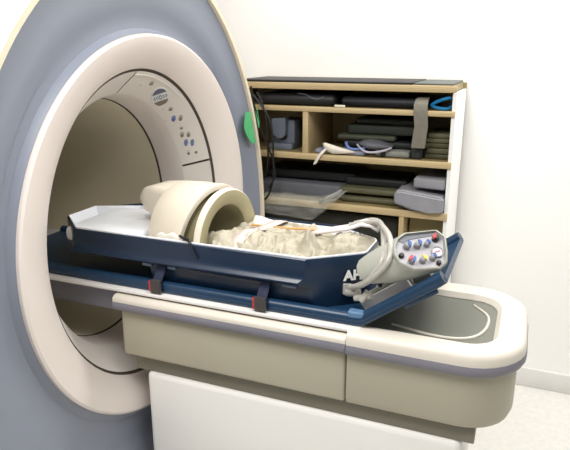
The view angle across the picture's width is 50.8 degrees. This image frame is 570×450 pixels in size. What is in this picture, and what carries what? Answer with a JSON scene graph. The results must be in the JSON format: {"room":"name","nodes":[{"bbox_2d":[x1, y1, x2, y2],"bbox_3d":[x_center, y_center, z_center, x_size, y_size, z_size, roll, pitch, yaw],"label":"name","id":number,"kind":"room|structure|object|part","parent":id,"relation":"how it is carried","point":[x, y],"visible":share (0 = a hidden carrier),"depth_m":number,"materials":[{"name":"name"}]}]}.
{"room":"radiology room","nodes":[
{"label":"radiology room","id":0,"kind":"room"},
{"bbox_2d":[214,0,569,374],"bbox_3d":[0.510,-0.594,2.928,5.500,2.900,0.100,7,17,21],"label":"wall","id":1,"kind":"structure","parent":0,"point":[512,56],"depth_m":2.78,"materials":[{"name":"white paint"}]},
{"bbox_2d":[515,366,569,393],"bbox_3d":[1.887,0.829,2.695,2.280,0.100,0.015,7,17,21],"label":"baseboard","id":2,"kind":"structure","parent":1,"relation":"attached to","point":[525,376],"depth_m":2.93,"materials":[{"name":"paint"}]},
{"bbox_2d":[468,384,569,449],"bbox_3d":[-0.413,1.386,1.142,5.300,0.100,4.800,7,17,21],"label":"floor","id":3,"kind":"structure","parent":0,"point":[538,419],"depth_m":2.66,"materials":[{"name":"tile"}]},
{"bbox_2d":[0,0,264,449],"bbox_3d":[-1.124,-0.006,2.303,1.550,1.898,1.660,7,17,21],"label":"scanner","id":4,"kind":"object","parent":3,"relation":"on","point":[103,102],"visible":0.78,"depth_m":1.80,"materials":[{"name":"plastic"}]},
{"bbox_3d":[-0.438,0.072,2.035,0.070,1.898,1.660,7,17,21],"label":"edge trim","id":5,"kind":"part","parent":4,"relation":"part of","materials":[{"name":"beige plastic"}]},
{"bbox_3d":[-0.422,-0.367,2.146,0.087,0.368,0.438,7,17,21],"label":"control panel","id":6,"kind":"part","parent":4,"relation":"part of","materials":[{"name":"plastic"}]},
{"bbox_2d":[244,105,258,143],"bbox_3d":[-0.139,-0.425,2.546,0.004,0.160,0.151,7,17,21],"label":"tape","id":7,"kind":"object","parent":4,"relation":"attached to","point":[248,125],"visible":1,"depth_m":2.52,"materials":[{"name":"green plastic"}]},
{"bbox_2d":[250,86,275,187],"bbox_3d":[-0.102,-0.377,2.644,0.031,0.468,0.161,13,21,37],"label":"cable","id":8,"kind":"object","parent":4,"relation":"hanging from","point":[251,90],"visible":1,"depth_m":2.64,"materials":[{"name":"black rubber"}]},
{"bbox_2d":[47,228,527,449],"bbox_3d":[-0.427,0.569,2.175,2.354,0.889,0.488,7,17,21],"label":"table","id":9,"kind":"object","parent":3,"relation":"on","point":[441,368],"visible":0.81,"depth_m":1.70,"materials":[{"name":"white plastic"}]},
{"bbox_2d":[67,180,378,311],"bbox_3d":[-0.237,0.019,1.923,1.062,0.300,0.408,7,17,21],"label":"tray","id":10,"kind":"object","parent":9,"relation":"on","point":[323,281],"depth_m":1.80,"materials":[{"name":"plastic"}]},
{"bbox_2d":[66,207,151,239],"bbox_3d":[-0.540,0.005,2.058,0.290,0.055,0.300,7,17,21],"label":"cushion","id":11,"kind":"object","parent":10,"relation":"in","point":[134,221],"visible":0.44,"depth_m":2.01,"materials":[{"name":"white fabric"}]},
{"bbox_2d":[155,232,180,240],"bbox_3d":[-0.352,0.044,1.805,0.090,0.048,0.013,7,17,21],"label":"crumpled cloth","id":12,"kind":"object","parent":10,"relation":"on","point":[173,236],"visible":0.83,"depth_m":1.80,"materials":[{"name":"beige fabric"}]},
{"bbox_2d":[179,235,197,258],"bbox_3d":[-0.287,0.066,1.770,0.080,0.060,0.016,15,22,41],"label":"cord","id":13,"kind":"object","parent":10,"relation":"hanging from","point":[180,236],"visible":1,"depth_m":1.75,"materials":[{"name":"black plastic"}]},
{"bbox_3d":[-0.271,-0.040,1.954,0.454,0.204,0.339,7,17,21],"label":"head coil","id":14,"kind":"part","parent":10,"relation":"part of","materials":[{"name":"beige plastic"}]},
{"bbox_2d":[207,221,334,256],"bbox_3d":[-0.055,0.029,1.858,0.460,0.121,0.319,7,17,21],"label":"mattress","id":15,"kind":"object","parent":10,"relation":"in","point":[284,241],"visible":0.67,"depth_m":1.76,"materials":[{"name":"white fabric"}]},
{"bbox_2d":[231,220,288,247],"bbox_3d":[-0.073,0.029,1.865,0.040,0.061,0.324,10,19,30],"label":"strap","id":16,"kind":"object","parent":15,"relation":"on","point":[240,237],"visible":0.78,"depth_m":1.80,"materials":[{"name":"white fabric"}]},
{"bbox_2d":[251,224,317,230],"bbox_3d":[-0.007,0.009,1.893,0.243,0.025,0.030,8,18,26],"label":"tube","id":17,"kind":"object","parent":15,"relation":"on","point":[290,228],"visible":0.82,"depth_m":1.86,"materials":[{"name":"orange plastic"}]},
{"bbox_2d":[303,219,379,234],"bbox_3d":[0.176,0.008,1.819,0.250,0.071,0.066,9,19,29],"label":"tube","id":18,"kind":"object","parent":15,"relation":"on","point":[342,228],"visible":0.7,"depth_m":1.79,"materials":[{"name":"white plastic"}]},
{"bbox_2d":[253,215,292,224],"bbox_3d":[-0.011,0.003,1.989,0.200,0.046,0.059,7,17,21],"label":"sheet","id":19,"kind":"object","parent":10,"relation":"on","point":[261,220],"visible":0.25,"depth_m":2.01,"materials":[{"name":"white fabric"}]},
{"bbox_2d":[325,231,378,254],"bbox_3d":[0.197,0.068,1.775,0.154,0.091,0.150,7,17,21],"label":"bolster","id":20,"kind":"object","parent":10,"relation":"on","point":[349,242],"visible":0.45,"depth_m":1.73,"materials":[{"name":"white fabric"}]},
{"bbox_3d":[-0.177,0.259,1.740,0.747,0.020,0.054,7,17,21],"label":"rail","id":21,"kind":"part","parent":9,"relation":"part of","materials":[{"name":"white plastic"}]},
{"bbox_3d":[-0.092,0.317,1.959,0.733,0.160,0.444,7,17,21],"label":"panel","id":22,"kind":"part","parent":9,"relation":"part of","materials":[{"name":"beige plastic"}]},
{"bbox_2d":[47,225,463,325],"bbox_3d":[-0.245,0.076,1.954,1.548,0.181,0.394,7,17,21],"label":"board","id":23,"kind":"object","parent":9,"relation":"on","point":[61,260],"visible":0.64,"depth_m":1.76,"materials":[{"name":"blue plastic"}]},
{"bbox_2d":[357,230,447,309],"bbox_3d":[0.319,0.123,1.604,0.228,0.239,0.191,7,17,21],"label":"control panel","id":24,"kind":"object","parent":23,"relation":"on","point":[416,257],"visible":0.92,"depth_m":1.53,"materials":[{"name":"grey plastic"}]},
{"bbox_2d":[347,217,386,289],"bbox_3d":[0.230,0.083,1.680,0.100,0.164,0.305,2,16,8],"label":"hose","id":25,"kind":"object","parent":24,"relation":"attached to","point":[383,237],"visible":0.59,"depth_m":1.57,"materials":[{"name":"white plastic"}]},
{"bbox_2d":[344,289,372,302],"bbox_3d":[0.193,0.186,1.619,0.034,0.045,0.098,-13,21,-37],"label":"connector","id":26,"kind":"object","parent":25,"relation":"attached to","point":[357,296],"visible":0.94,"depth_m":1.60,"materials":[{"name":"white plastic"}]},
{"bbox_2d":[349,219,392,289],"bbox_3d":[0.234,0.077,1.663,0.111,0.166,0.308,1,16,5],"label":"hose","id":27,"kind":"object","parent":24,"relation":"attached to","point":[380,224],"visible":0.97,"depth_m":1.55,"materials":[{"name":"white plastic"}]},
{"bbox_3d":[0.271,0.188,1.598,0.140,0.117,0.014,7,17,21],"label":"foot rail","id":28,"kind":"part","parent":24,"relation":"part of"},
{"bbox_3d":[0.281,0.176,1.608,0.138,0.119,0.012,7,17,21],"label":"foot rail","id":29,"kind":"part","parent":24,"relation":"part of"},
{"bbox_3d":[0.328,0.152,1.657,0.163,0.132,0.105,7,17,21],"label":"foot plate","id":30,"kind":"part","parent":24,"relation":"part of","materials":[{"name":"grey plastic"}]},
{"bbox_3d":[0.311,0.053,1.528,0.019,0.022,0.022,-3,17,-11],"label":"knob","id":31,"kind":"part","parent":24,"relation":"part of","materials":[{"name":"grey plastic"}]},
{"bbox_3d":[0.338,0.051,1.531,0.019,0.022,0.022,1,16,4],"label":"knob","id":32,"kind":"part","parent":24,"relation":"part of","materials":[{"name":"grey plastic"}]},
{"bbox_3d":[0.345,0.067,1.533,0.132,0.074,0.077,-1,16,-4],"label":"plate","id":33,"kind":"part","parent":24,"relation":"part of","materials":[{"name":"white plastic"}]},
{"bbox_3d":[0.348,0.088,1.510,0.018,0.021,0.021,-3,17,-11],"label":"knob","id":34,"kind":"part","parent":24,"relation":"part of","materials":[{"name":"grey plastic"}]},
{"bbox_3d":[0.362,0.049,1.534,0.015,0.019,0.019,1,16,4],"label":"knob","id":35,"kind":"part","parent":24,"relation":"part of","materials":[{"name":"grey plastic"}]},
{"bbox_3d":[0.373,0.082,1.515,0.016,0.020,0.020,-3,17,-11],"label":"knob","id":36,"kind":"part","parent":24,"relation":"part of","materials":[{"name":"grey plastic"}]},
{"bbox_3d":[0.448,0.379,1.748,0.425,0.159,0.448,7,17,21],"label":"panel","id":37,"kind":"part","parent":9,"relation":"part of","materials":[{"name":"beige plastic"}]},
{"bbox_3d":[0.446,0.270,1.717,0.421,0.011,0.340,7,17,21],"label":"dish","id":38,"kind":"part","parent":9,"relation":"part of","materials":[{"name":"grey plastic"}]},
{"bbox_3d":[0.455,0.262,1.711,0.442,0.039,0.482,7,17,21],"label":"rail","id":39,"kind":"part","parent":9,"relation":"part of","materials":[{"name":"white plastic"}]},
{"bbox_2d":[247,81,466,282],"bbox_3d":[0.266,0.051,2.925,1.045,1.464,0.375,7,17,21],"label":"shelf unit","id":40,"kind":"object","parent":3,"relation":"on","point":[321,124],"visible":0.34,"depth_m":2.66,"materials":[{"name":"brown wood"}]},
{"bbox_3d":[-0.209,0.010,3.121,0.015,1.432,0.363,7,17,21],"label":"panel","id":41,"kind":"part","parent":40,"relation":"part of","materials":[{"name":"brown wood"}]},
{"bbox_2d":[256,92,268,179],"bbox_3d":[-0.101,-0.397,2.719,0.058,0.404,0.015,7,17,21],"label":"cable","id":42,"kind":"object","parent":40,"relation":"hanging from","point":[257,93],"visible":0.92,"depth_m":2.71,"materials":[{"name":"black rubber"}]},
{"bbox_2d":[253,94,273,199],"bbox_3d":[-0.097,-0.340,2.720,0.106,0.496,0.009,7,17,21],"label":"cable","id":43,"kind":"object","parent":40,"relation":"hanging from","point":[254,96],"visible":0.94,"depth_m":2.69,"materials":[{"name":"black rubber"}]},
{"bbox_2d":[270,116,302,149],"bbox_3d":[0.010,-0.441,2.829,0.113,0.147,0.172,7,17,21],"label":"coil","id":44,"kind":"object","parent":40,"relation":"on","point":[287,131],"visible":0.81,"depth_m":2.77,"materials":[{"name":"plastic"}]},
{"bbox_2d":[263,175,345,198],"bbox_3d":[0.110,-0.198,2.910,0.415,0.060,0.240,7,17,21],"label":"pad","id":45,"kind":"object","parent":40,"relation":"on","point":[285,185],"visible":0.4,"depth_m":2.81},
{"bbox_2d":[266,160,366,181],"bbox_3d":[0.154,-0.265,2.928,0.450,0.041,0.220,7,17,21],"label":"pad","id":46,"kind":"object","parent":45,"relation":"on","point":[296,169],"visible":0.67,"depth_m":2.87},
{"bbox_2d":[258,89,353,106],"bbox_3d":[0.105,-0.594,2.790,0.370,0.050,0.332,7,17,21],"label":"case","id":47,"kind":"object","parent":40,"relation":"on","point":[331,98],"visible":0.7,"depth_m":2.66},
{"bbox_2d":[297,93,323,99],"bbox_3d":[0.109,-0.560,2.617,0.133,0.025,0.019,10,19,30],"label":"cord","id":48,"kind":"object","parent":47,"relation":"on","point":[297,93],"visible":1,"depth_m":2.61,"materials":[{"name":"grey"}]},
{"bbox_2d":[315,147,323,152],"bbox_3d":[0.164,-0.341,2.716,0.035,0.018,0.070,7,17,21],"label":"wedge","id":49,"kind":"object","parent":40,"relation":"on","point":[319,149],"visible":0.64,"depth_m":2.69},
{"bbox_2d":[264,203,398,246],"bbox_3d":[0.208,0.006,2.950,0.750,0.234,0.280,7,17,21],"label":"case","id":50,"kind":"object","parent":40,"relation":"on","point":[308,214],"visible":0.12,"depth_m":2.78,"materials":[{"name":"plastic"}]},
{"bbox_2d":[313,143,354,164],"bbox_3d":[0.217,-0.312,2.642,0.185,0.099,0.034,4,17,15],"label":"strap","id":51,"kind":"object","parent":40,"relation":"hanging from","point":[332,149],"visible":1,"depth_m":2.62,"materials":[{"name":"fabric"}]},
{"bbox_2d":[247,76,426,84],"bbox_3d":[0.215,-0.657,2.721,0.790,0.010,0.337,7,17,21],"label":"mat","id":52,"kind":"object","parent":40,"relation":"on","point":[400,81],"visible":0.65,"depth_m":2.65,"materials":[{"name":"black rubber"}]},
{"bbox_2d":[341,147,368,155],"bbox_3d":[0.304,-0.331,2.676,0.135,0.020,0.120,7,17,21],"label":"pad","id":53,"kind":"object","parent":40,"relation":"on","point":[357,152],"visible":0.42,"depth_m":2.62,"materials":[{"name":"fabric"}]},
{"bbox_2d":[345,142,364,149],"bbox_3d":[0.302,-0.343,2.613,0.098,0.030,0.027,8,18,27],"label":"tie","id":54,"kind":"object","parent":53,"relation":"on","point":[346,143],"visible":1,"depth_m":2.61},
{"bbox_2d":[341,144,375,150],"bbox_3d":[0.365,-0.364,2.776,0.170,0.028,0.200,7,17,21],"label":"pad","id":55,"kind":"object","parent":40,"relation":"on","point":[344,145],"visible":0.11,"depth_m":2.69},
{"bbox_2d":[341,193,397,205],"bbox_3d":[0.418,-0.138,2.777,0.265,0.026,0.235,7,17,21],"label":"pad","id":56,"kind":"object","parent":40,"relation":"on","point":[354,197],"visible":0.35,"depth_m":2.68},
{"bbox_3d":[0.440,-0.171,2.823,0.285,0.011,0.200,7,17,21],"label":"pad","id":57,"kind":"object","parent":56,"relation":"on","visible":0},
{"bbox_2d":[339,183,398,196],"bbox_3d":[0.414,-0.177,2.770,0.275,0.028,0.230,7,17,21],"label":"pad","id":58,"kind":"object","parent":57,"relation":"on","point":[348,188],"visible":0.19,"depth_m":2.68,"materials":[{"name":"fabric"}]},
{"bbox_2d":[346,169,414,187],"bbox_3d":[0.448,-0.218,2.795,0.280,0.036,0.220,7,17,21],"label":"pad","id":59,"kind":"object","parent":58,"relation":"on","point":[368,177],"visible":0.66,"depth_m":2.72,"materials":[{"name":"black fabric"}]},
{"bbox_2d":[356,139,393,156],"bbox_3d":[0.396,-0.340,2.617,0.159,0.068,0.131,7,17,21],"label":"mitt","id":60,"kind":"object","parent":40,"relation":"on","point":[372,144],"visible":1,"depth_m":2.57,"materials":[{"name":"grey fabric"}]},
{"bbox_2d":[341,93,434,108],"bbox_3d":[0.456,-0.548,2.644,0.365,0.044,0.270,7,17,21],"label":"pouch","id":61,"kind":"object","parent":40,"relation":"on","point":[373,100],"visible":0.75,"depth_m":2.55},
{"bbox_2d":[376,149,410,157],"bbox_3d":[0.493,-0.326,2.647,0.148,0.028,0.192,7,17,21],"label":"pad","id":62,"kind":"object","parent":40,"relation":"on","point":[397,153],"visible":0.42,"depth_m":2.56,"materials":[{"name":"grey fabric"}]},
{"bbox_2d":[345,136,412,149],"bbox_3d":[0.454,-0.379,2.722,0.320,0.030,0.220,7,17,21],"label":"pad","id":63,"kind":"object","parent":62,"relation":"on","point":[405,142],"visible":0.18,"depth_m":2.62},
{"bbox_2d":[338,130,401,141],"bbox_3d":[0.397,-0.411,2.732,0.260,0.024,0.230,7,17,21],"label":"pad","id":64,"kind":"object","parent":63,"relation":"on","point":[344,135],"visible":0.56,"depth_m":2.63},
{"bbox_2d":[348,122,413,135],"bbox_3d":[0.458,-0.440,2.708,0.305,0.042,0.210,7,17,21],"label":"pad","id":65,"kind":"object","parent":64,"relation":"on","point":[396,130],"visible":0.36,"depth_m":2.62,"materials":[{"name":"black fabric"}]},
{"bbox_2d":[356,114,413,125],"bbox_3d":[0.472,-0.473,2.699,0.260,0.026,0.200,7,17,21],"label":"pad","id":66,"kind":"object","parent":65,"relation":"on","point":[401,120],"visible":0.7,"depth_m":2.63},
{"bbox_2d":[411,148,424,158],"bbox_3d":[0.568,-0.312,2.562,0.045,0.049,0.095,7,17,21],"label":"block","id":67,"kind":"object","parent":40,"relation":"on","point":[416,153],"visible":0.7,"depth_m":2.52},
{"bbox_2d":[394,179,445,213],"bbox_3d":[0.611,-0.131,2.644,0.205,0.087,0.280,7,17,21],"label":"wedge","id":68,"kind":"object","parent":40,"relation":"on","point":[408,196],"visible":0.76,"depth_m":2.53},
{"bbox_2d":[414,168,446,189],"bbox_3d":[0.652,-0.203,2.631,0.134,0.047,0.245,7,17,21],"label":"pad","id":69,"kind":"object","parent":68,"relation":"on","point":[428,178],"visible":0.78,"depth_m":2.54,"materials":[{"name":"grey fabric"}]},
{"bbox_2d":[411,97,430,148],"bbox_3d":[0.573,-0.428,2.495,0.063,0.202,0.113,7,17,21],"label":"strap","id":70,"kind":"object","parent":40,"relation":"hanging from","point":[421,103],"visible":1,"depth_m":2.44,"materials":[{"name":"grey fabric"}]},
{"bbox_2d":[409,218,442,233],"bbox_3d":[0.671,0.049,2.789,0.150,0.242,0.240,7,17,21],"label":"storage box","id":71,"kind":"object","parent":40,"relation":"on","point":[415,224],"visible":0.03,"depth_m":2.66,"materials":[{"name":"brown wood"}]},
{"bbox_2d":[424,153,447,159],"bbox_3d":[0.679,-0.316,2.623,0.102,0.021,0.220,7,17,21],"label":"pad","id":72,"kind":"object","parent":40,"relation":"on","point":[427,155],"visible":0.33,"depth_m":2.53,"materials":[{"name":"green fabric"}]},
{"bbox_2d":[426,148,448,154],"bbox_3d":[0.682,-0.337,2.615,0.095,0.023,0.220,7,17,21],"label":"pad","id":73,"kind":"object","parent":72,"relation":"on","point":[429,150],"visible":0.41,"depth_m":2.52,"materials":[{"name":"fabric"}]},
{"bbox_2d":[425,142,448,148],"bbox_3d":[0.677,-0.360,2.611,0.107,0.021,0.220,7,17,21],"label":"pad","id":74,"kind":"object","parent":73,"relation":"on","point":[427,144],"visible":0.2,"depth_m":2.51,"materials":[{"name":"green fabric"}]},
{"bbox_2d":[426,137,449,143],"bbox_3d":[0.680,-0.380,2.604,0.099,0.019,0.220,7,17,21],"label":"pad","id":75,"kind":"object","parent":74,"relation":"on","point":[430,140],"visible":0.41,"depth_m":2.51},
{"bbox_2d":[428,128,449,138],"bbox_3d":[0.684,-0.399,2.597,0.092,0.019,0.220,7,17,21],"label":"pad","id":76,"kind":"object","parent":75,"relation":"on","point":[444,133],"visible":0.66,"depth_m":2.51,"materials":[{"name":"fabric"}]},
{"bbox_2d":[415,79,462,85],"bbox_3d":[0.659,-0.607,2.551,0.155,0.008,0.332,7,17,21],"label":"mat","id":77,"kind":"object","parent":40,"relation":"on","point":[429,81],"visible":1,"depth_m":2.46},
{"bbox_2d":[430,96,452,110],"bbox_3d":[0.655,-0.496,2.441,0.115,0.056,0.066,-6,17,-19],"label":"loop","id":78,"kind":"object","parent":40,"relation":"on","point":[432,104],"visible":0.9,"depth_m":2.42,"materials":[{"name":"blue plastic"}]},
{"bbox_3d":[0.745,0.119,2.748,0.015,1.432,0.363,7,17,21],"label":"panel","id":79,"kind":"part","parent":40,"relation":"part of","materials":[{"name":"white paint"}]},
{"bbox_3d":[0.087,-0.101,2.735,0.400,0.150,0.054,7,17,21],"label":"plastic bag","id":80,"kind":"object","parent":40,"relation":"hanging from","visible":0},
{"bbox_2d":[319,190,341,203],"bbox_3d":[0.202,-0.125,2.669,0.107,0.076,0.008,7,17,21],"label":"knot","id":81,"kind":"object","parent":80,"relation":"in","point":[335,194],"visible":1,"depth_m":2.67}
]}

